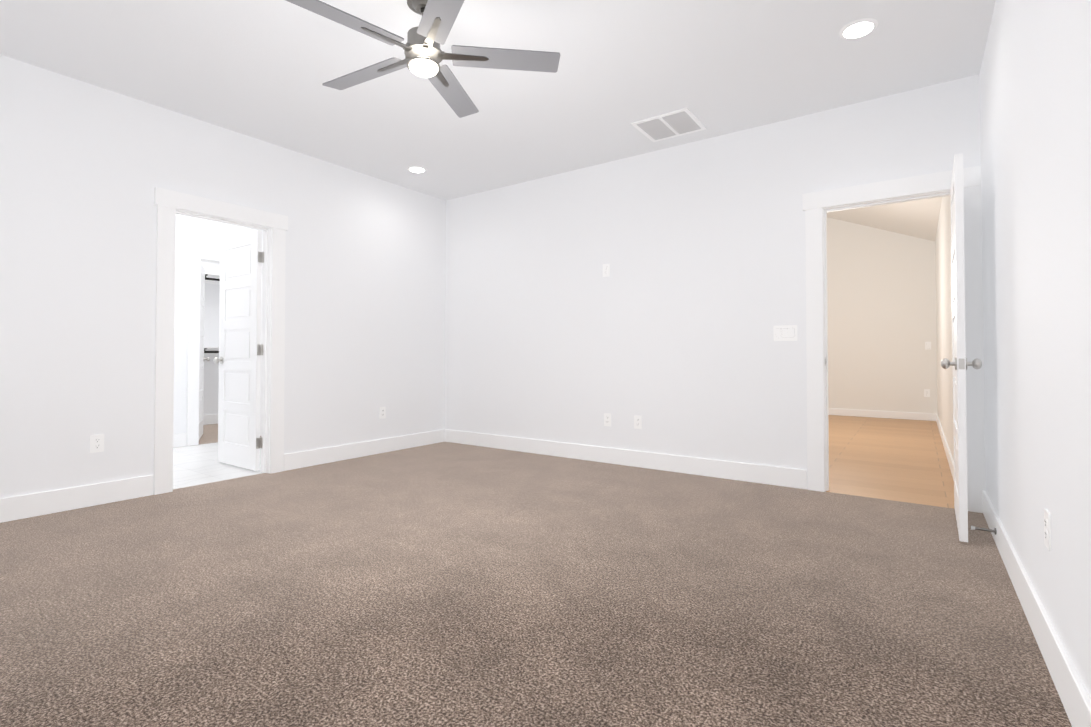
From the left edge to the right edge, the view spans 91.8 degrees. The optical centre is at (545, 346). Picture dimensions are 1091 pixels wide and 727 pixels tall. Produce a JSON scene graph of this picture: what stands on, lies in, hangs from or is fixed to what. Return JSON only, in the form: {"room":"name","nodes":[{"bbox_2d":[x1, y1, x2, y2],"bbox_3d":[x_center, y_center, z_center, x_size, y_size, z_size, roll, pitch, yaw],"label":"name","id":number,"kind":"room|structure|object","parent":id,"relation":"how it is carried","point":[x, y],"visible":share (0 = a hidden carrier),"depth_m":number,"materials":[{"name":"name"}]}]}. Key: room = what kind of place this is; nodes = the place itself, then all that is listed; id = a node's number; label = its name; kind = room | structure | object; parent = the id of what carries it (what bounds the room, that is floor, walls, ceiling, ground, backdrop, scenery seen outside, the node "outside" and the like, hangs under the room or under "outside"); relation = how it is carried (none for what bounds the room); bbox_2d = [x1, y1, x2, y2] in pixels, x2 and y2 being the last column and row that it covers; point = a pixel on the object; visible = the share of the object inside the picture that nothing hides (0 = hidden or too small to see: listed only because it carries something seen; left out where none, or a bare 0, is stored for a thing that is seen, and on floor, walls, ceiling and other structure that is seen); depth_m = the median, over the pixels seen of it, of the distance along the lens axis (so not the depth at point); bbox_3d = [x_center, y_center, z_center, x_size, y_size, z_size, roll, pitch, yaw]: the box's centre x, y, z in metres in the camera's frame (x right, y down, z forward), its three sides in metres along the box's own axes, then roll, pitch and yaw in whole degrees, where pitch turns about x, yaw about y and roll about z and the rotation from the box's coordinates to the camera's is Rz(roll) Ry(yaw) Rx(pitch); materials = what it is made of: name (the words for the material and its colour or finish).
{"room":"empty bedroom","nodes":[
{"label":"empty bedroom","id":0,"kind":"room"},
{"bbox_2d":[201,261,219,414],"bbox_3d":[-5.179,-0.279,6.954,0.100,2.740,2.500,-1,-1,35],"label":"wall","id":1,"kind":"structure","parent":0,"point":[211,339],"depth_m":7.49,"materials":[{"name":"white paint"}]},
{"bbox_2d":[203,414,217,424],"bbox_3d":[-5.132,1.021,6.899,0.015,0.140,2.300,-1,-1,35],"label":"baseboard","id":2,"kind":"structure","parent":1,"relation":"attached to","point":[210,419],"depth_m":7.45,"materials":[{"name":"white paint"}]},
{"bbox_2d":[204,273,219,353],"bbox_3d":[-4.995,-0.385,6.826,0.350,1.228,2.300,-1,-1,35],"label":"shelves","id":3,"kind":"object","parent":1,"relation":"attached to","point":[211,278],"visible":0.06,"depth_m":7.35,"materials":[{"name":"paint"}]},
{"bbox_2d":[173,442,261,488],"bbox_3d":[-3.233,1.082,4.830,2.000,0.048,3.100,-1,-1,35],"label":"floor","id":4,"kind":"structure","parent":0,"point":[193,465],"depth_m":4.56,"materials":[{"name":"tile"}]},
{"bbox_2d":[173,214,262,445],"bbox_3d":[-4.100,-0.304,5.463,0.120,2.740,3.300,-1,-1,35],"label":"wall","id":5,"kind":"structure","parent":0,"point":[199,232],"depth_m":5.67,"materials":[{"name":"white paint"}]},
{"bbox_2d":[173,433,186,447],"bbox_3d":[-4.388,0.987,4.916,0.015,0.140,1.850,-1,-1,35],"label":"baseboard","id":6,"kind":"structure","parent":5,"relation":"attached to","point":[179,440],"depth_m":5.61,"materials":[{"name":"white paint"}]},
{"bbox_2d":[199,264,209,439],"bbox_3d":[-4.044,0.059,6.182,0.173,2.015,0.712,1,-1,-29],"label":"closet door","id":7,"kind":"structure","parent":5,"relation":"in","point":[202,356],"depth_m":6.26,"materials":[{"name":"white paint"}]},
{"bbox_2d":[187,246,262,445],"bbox_3d":[-3.637,0.000,6.116,0.172,2.155,0.974,-1,-1,35],"label":"door frame","id":8,"kind":"structure","parent":5,"relation":"attached to","point":[196,255],"depth_m":5.74,"materials":[{"name":"white paint"}]},
{"bbox_2d":[0,54,445,497],"bbox_3d":[-2.624,-0.328,3.998,0.120,2.740,5.240,-1,-1,35],"label":"wall","id":9,"kind":"structure","parent":0,"point":[86,169],"depth_m":3.65,"materials":[{"name":"white paint"}]},
{"bbox_2d":[0,475,152,522],"bbox_3d":[-3.366,0.952,2.804,0.015,0.140,2.170,-1,-1,35],"label":"baseboard","id":10,"kind":"structure","parent":9,"relation":"attached to","point":[13,508],"depth_m":3.34,"materials":[{"name":"white paint"}]},
{"bbox_2d":[90,434,103,452],"bbox_3d":[-2.923,0.633,3.446,0.008,0.116,0.072,-1,-1,35],"label":"electrical outlet","id":11,"kind":"object","parent":9,"relation":"attached to","point":[97,443],"visible":1,"depth_m":3.44,"materials":[{"name":"white plastic"}]},
{"bbox_2d":[153,187,287,494],"bbox_3d":[-2.530,-0.034,4.128,0.172,2.155,0.954,-1,-1,35],"label":"door frame","id":12,"kind":"structure","parent":9,"relation":"attached to","point":[170,204],"depth_m":4.06,"materials":[{"name":"white paint"}]},
{"bbox_2d":[213,230,262,470],"bbox_3d":[-2.679,0.033,4.622,0.692,2.015,0.173,-1,-1,35],"label":"bathroom door","id":13,"kind":"structure","parent":9,"relation":"in","point":[240,354],"depth_m":4.58,"materials":[{"name":"white paint"}]},
{"bbox_2d":[284,429,443,470],"bbox_3d":[-1.675,0.992,5.209,0.015,0.140,1.850,-1,-1,35],"label":"baseboard","id":14,"kind":"structure","parent":9,"relation":"attached to","point":[296,460],"depth_m":5.04,"materials":[{"name":"white paint"}]},
{"bbox_2d":[379,407,385,418],"bbox_3d":[-1.629,0.663,5.286,0.008,0.116,0.072,-1,-1,35],"label":"electrical outlet","id":15,"kind":"object","parent":9,"relation":"attached to","point":[382,412],"visible":1,"depth_m":5.28,"materials":[{"name":"white plastic"}]},
{"bbox_2d":[199,424,260,444],"bbox_3d":[-4.422,1.108,6.399,1.750,0.049,2.300,-1,-1,35],"label":"floor","id":16,"kind":"structure","parent":0,"point":[210,433],"depth_m":6.51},
{"bbox_2d":[0,0,995,199],"bbox_3d":[-0.644,-1.771,2.630,4.960,0.100,5.240,-1,-1,35],"label":"ceiling","id":17,"kind":"structure","parent":0,"point":[264,70],"depth_m":3.25,"materials":[{"name":"white paint"}]},
{"bbox_2d":[407,166,426,172],"bbox_3d":[-1.218,-1.677,5.012,0.184,0.010,0.184,-1,-1,35],"label":"recessed light","id":18,"kind":"object","parent":17,"relation":"in","point":[417,169],"visible":1,"depth_m":4.99,"materials":[{"name":"white paint"}]},
{"bbox_2d":[286,0,559,117],"bbox_3d":[-0.628,-1.524,2.582,1.271,0.397,1.291,-1,-1,35],"label":"fan","id":19,"kind":"object","parent":17,"relation":"hanging from","point":[425,55],"visible":1,"depth_m":2.58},
{"bbox_2d":[631,108,705,141],"bbox_3d":[0.950,-1.693,4.063,0.440,0.008,0.420,-1,-1,35],"label":"ceiling vent","id":20,"kind":"object","parent":17,"relation":"in","point":[680,122],"visible":1,"depth_m":4.04,"materials":[{"name":"white metal"}]},
{"bbox_2d":[839,18,877,38],"bbox_3d":[1.692,-1.713,2.857,0.184,0.010,0.184,-1,-1,35],"label":"recessed light","id":21,"kind":"object","parent":17,"relation":"in","point":[858,28],"visible":1,"depth_m":2.84,"materials":[{"name":"white paint"}]},
{"bbox_2d":[0,442,1071,726],"bbox_3d":[-0.665,1.044,2.597,4.770,0.050,5.000,-1,-1,35],"label":"floor","id":22,"kind":"structure","parent":0,"point":[444,584],"depth_m":2.05,"materials":[{"name":"brown carpet"}]},
{"bbox_2d":[445,74,980,488],"bbox_3d":[0.877,-0.317,4.666,4.840,2.740,0.120,-1,-1,35],"label":"wall","id":23,"kind":"structure","parent":0,"point":[664,330],"depth_m":4.47,"materials":[{"name":"white paint"}]},
{"bbox_2d":[603,264,609,276],"bbox_3d":[0.554,-0.695,4.821,0.072,0.116,0.008,-1,-1,35],"label":"outlet","id":24,"kind":"object","parent":23,"relation":"attached to","point":[606,270],"visible":1,"depth_m":4.82,"materials":[{"name":"white plastic"}]},
{"bbox_2d":[604,413,610,425],"bbox_3d":[0.562,0.665,4.793,0.072,0.116,0.008,-1,-1,35],"label":"electrical outlet","id":25,"kind":"object","parent":23,"relation":"attached to","point":[607,419],"visible":1,"depth_m":4.79,"materials":[{"name":"white plastic"}]},
{"bbox_2d":[444,429,806,488],"bbox_3d":[0.379,0.987,4.910,3.720,0.140,0.015,-1,-1,35],"label":"baseboard","id":26,"kind":"structure","parent":23,"relation":"attached to","point":[756,473],"depth_m":4.57,"materials":[{"name":"white paint"}]},
{"bbox_2d":[634,415,641,428],"bbox_3d":[0.807,0.662,4.620,0.072,0.116,0.008,-1,-1,35],"label":"electrical outlet","id":27,"kind":"object","parent":23,"relation":"attached to","point":[637,422],"visible":1,"depth_m":4.62,"materials":[{"name":"white plastic"}]},
{"bbox_2d":[773,325,796,340],"bbox_3d":[1.788,-0.099,3.942,0.164,0.116,0.010,-1,-1,35],"label":"light switch","id":28,"kind":"object","parent":23,"relation":"attached to","point":[785,332],"visible":1,"depth_m":3.94,"materials":[{"name":"white plastic"}]},
{"bbox_2d":[802,166,984,512],"bbox_3d":[2.353,-0.042,3.623,1.034,2.155,0.172,-1,-1,35],"label":"door frame","id":29,"kind":"structure","parent":23,"relation":"attached to","point":[818,206],"depth_m":3.60,"materials":[{"name":"white paint"}]},
{"bbox_2d":[941,153,981,541],"bbox_3d":[2.385,0.006,3.054,0.173,2.015,0.772,-1,-1,36],"label":"hall door","id":30,"kind":"structure","parent":23,"relation":"in","point":[959,363],"depth_m":2.75,"materials":[{"name":"white paint"}]},
{"bbox_2d":[827,217,936,413],"bbox_3d":[4.435,-0.876,8.886,3.620,4.000,0.100,-1,-1,35],"label":"wall","id":31,"kind":"structure","parent":0,"point":[881,295],"depth_m":8.26,"materials":[{"name":"white paint"}]},
{"bbox_2d":[828,408,934,420],"bbox_3d":[4.389,1.068,8.814,3.390,0.110,0.015,-1,-1,35],"label":"baseboard","id":32,"kind":"structure","parent":31,"relation":"attached to","point":[889,414],"depth_m":8.21,"materials":[{"name":"white paint"}]},
{"bbox_2d":[924,389,929,396],"bbox_3d":[5.705,0.697,7.901,0.072,0.116,0.008,-1,-1,35],"label":"outlet","id":33,"kind":"object","parent":31,"relation":"attached to","point":[926,392],"visible":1,"depth_m":7.90,"materials":[{"name":"white plastic"}]},
{"bbox_2d":[925,342,930,348],"bbox_3d":[5.720,-0.013,7.900,0.072,0.116,0.010,-1,-1,35],"label":"light switch","id":34,"kind":"object","parent":31,"relation":"attached to","point":[927,345],"visible":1,"depth_m":7.90,"materials":[{"name":"white plastic"}]},
{"bbox_2d":[827,197,941,240],"bbox_3d":[2.998,-2.287,6.692,3.820,1.651,5.580,-1,-1,35],"label":"ceiling","id":35,"kind":"structure","parent":0,"point":[918,218],"depth_m":7.28,"materials":[{"name":"white paint"}]},
{"bbox_2d":[826,415,954,508],"bbox_3d":[2.976,1.111,6.516,3.720,0.047,5.600,-1,-1,35],"label":"floor","id":36,"kind":"structure","parent":0,"point":[903,460],"depth_m":4.87,"materials":[{"name":"brown wood"}]},
{"bbox_2d":[935,196,953,460],"bbox_3d":[4.299,-0.431,5.624,0.100,3.000,5.380,-1,-1,35],"label":"wall","id":37,"kind":"structure","parent":0,"point":[944,322],"depth_m":5.45,"materials":[{"name":"white paint"}]},
{"bbox_2d":[935,414,953,480],"bbox_3d":[4.252,1.014,5.633,0.015,0.110,5.380,-1,-1,35],"label":"baseboard","id":38,"kind":"structure","parent":37,"relation":"attached to","point":[948,454],"depth_m":5.12,"materials":[{"name":"white paint"}]},
{"bbox_2d":[979,0,1090,698],"bbox_3d":[1.301,-0.376,1.166,0.120,2.740,5.120,-1,-1,35],"label":"wall","id":39,"kind":"structure","parent":0,"point":[1035,108],"depth_m":1.74,"materials":[{"name":"white paint"}]},
{"bbox_2d":[982,490,1090,726],"bbox_3d":[1.281,0.926,1.232,0.015,0.140,5.000,-1,-1,35],"label":"baseboard","id":40,"kind":"structure","parent":39,"relation":"attached to","point":[1074,697],"depth_m":1.68,"materials":[{"name":"white paint"}]},
{"bbox_2d":[971,526,996,534],"bbox_3d":[2.262,0.946,2.729,0.100,0.032,0.032,-1,-1,35],"label":"doorstop","id":41,"kind":"object","parent":40,"relation":"attached to","point":[982,529],"visible":1,"depth_m":2.73,"materials":[{"name":"silver metal"}]},
{"bbox_2d":[1044,509,1050,550],"bbox_3d":[1.599,0.583,1.685,0.008,0.116,0.072,-1,-1,35],"label":"electrical outlet","id":42,"kind":"object","parent":39,"relation":"attached to","point":[1047,528],"visible":1,"depth_m":1.67,"materials":[{"name":"white plastic"}]}
]}

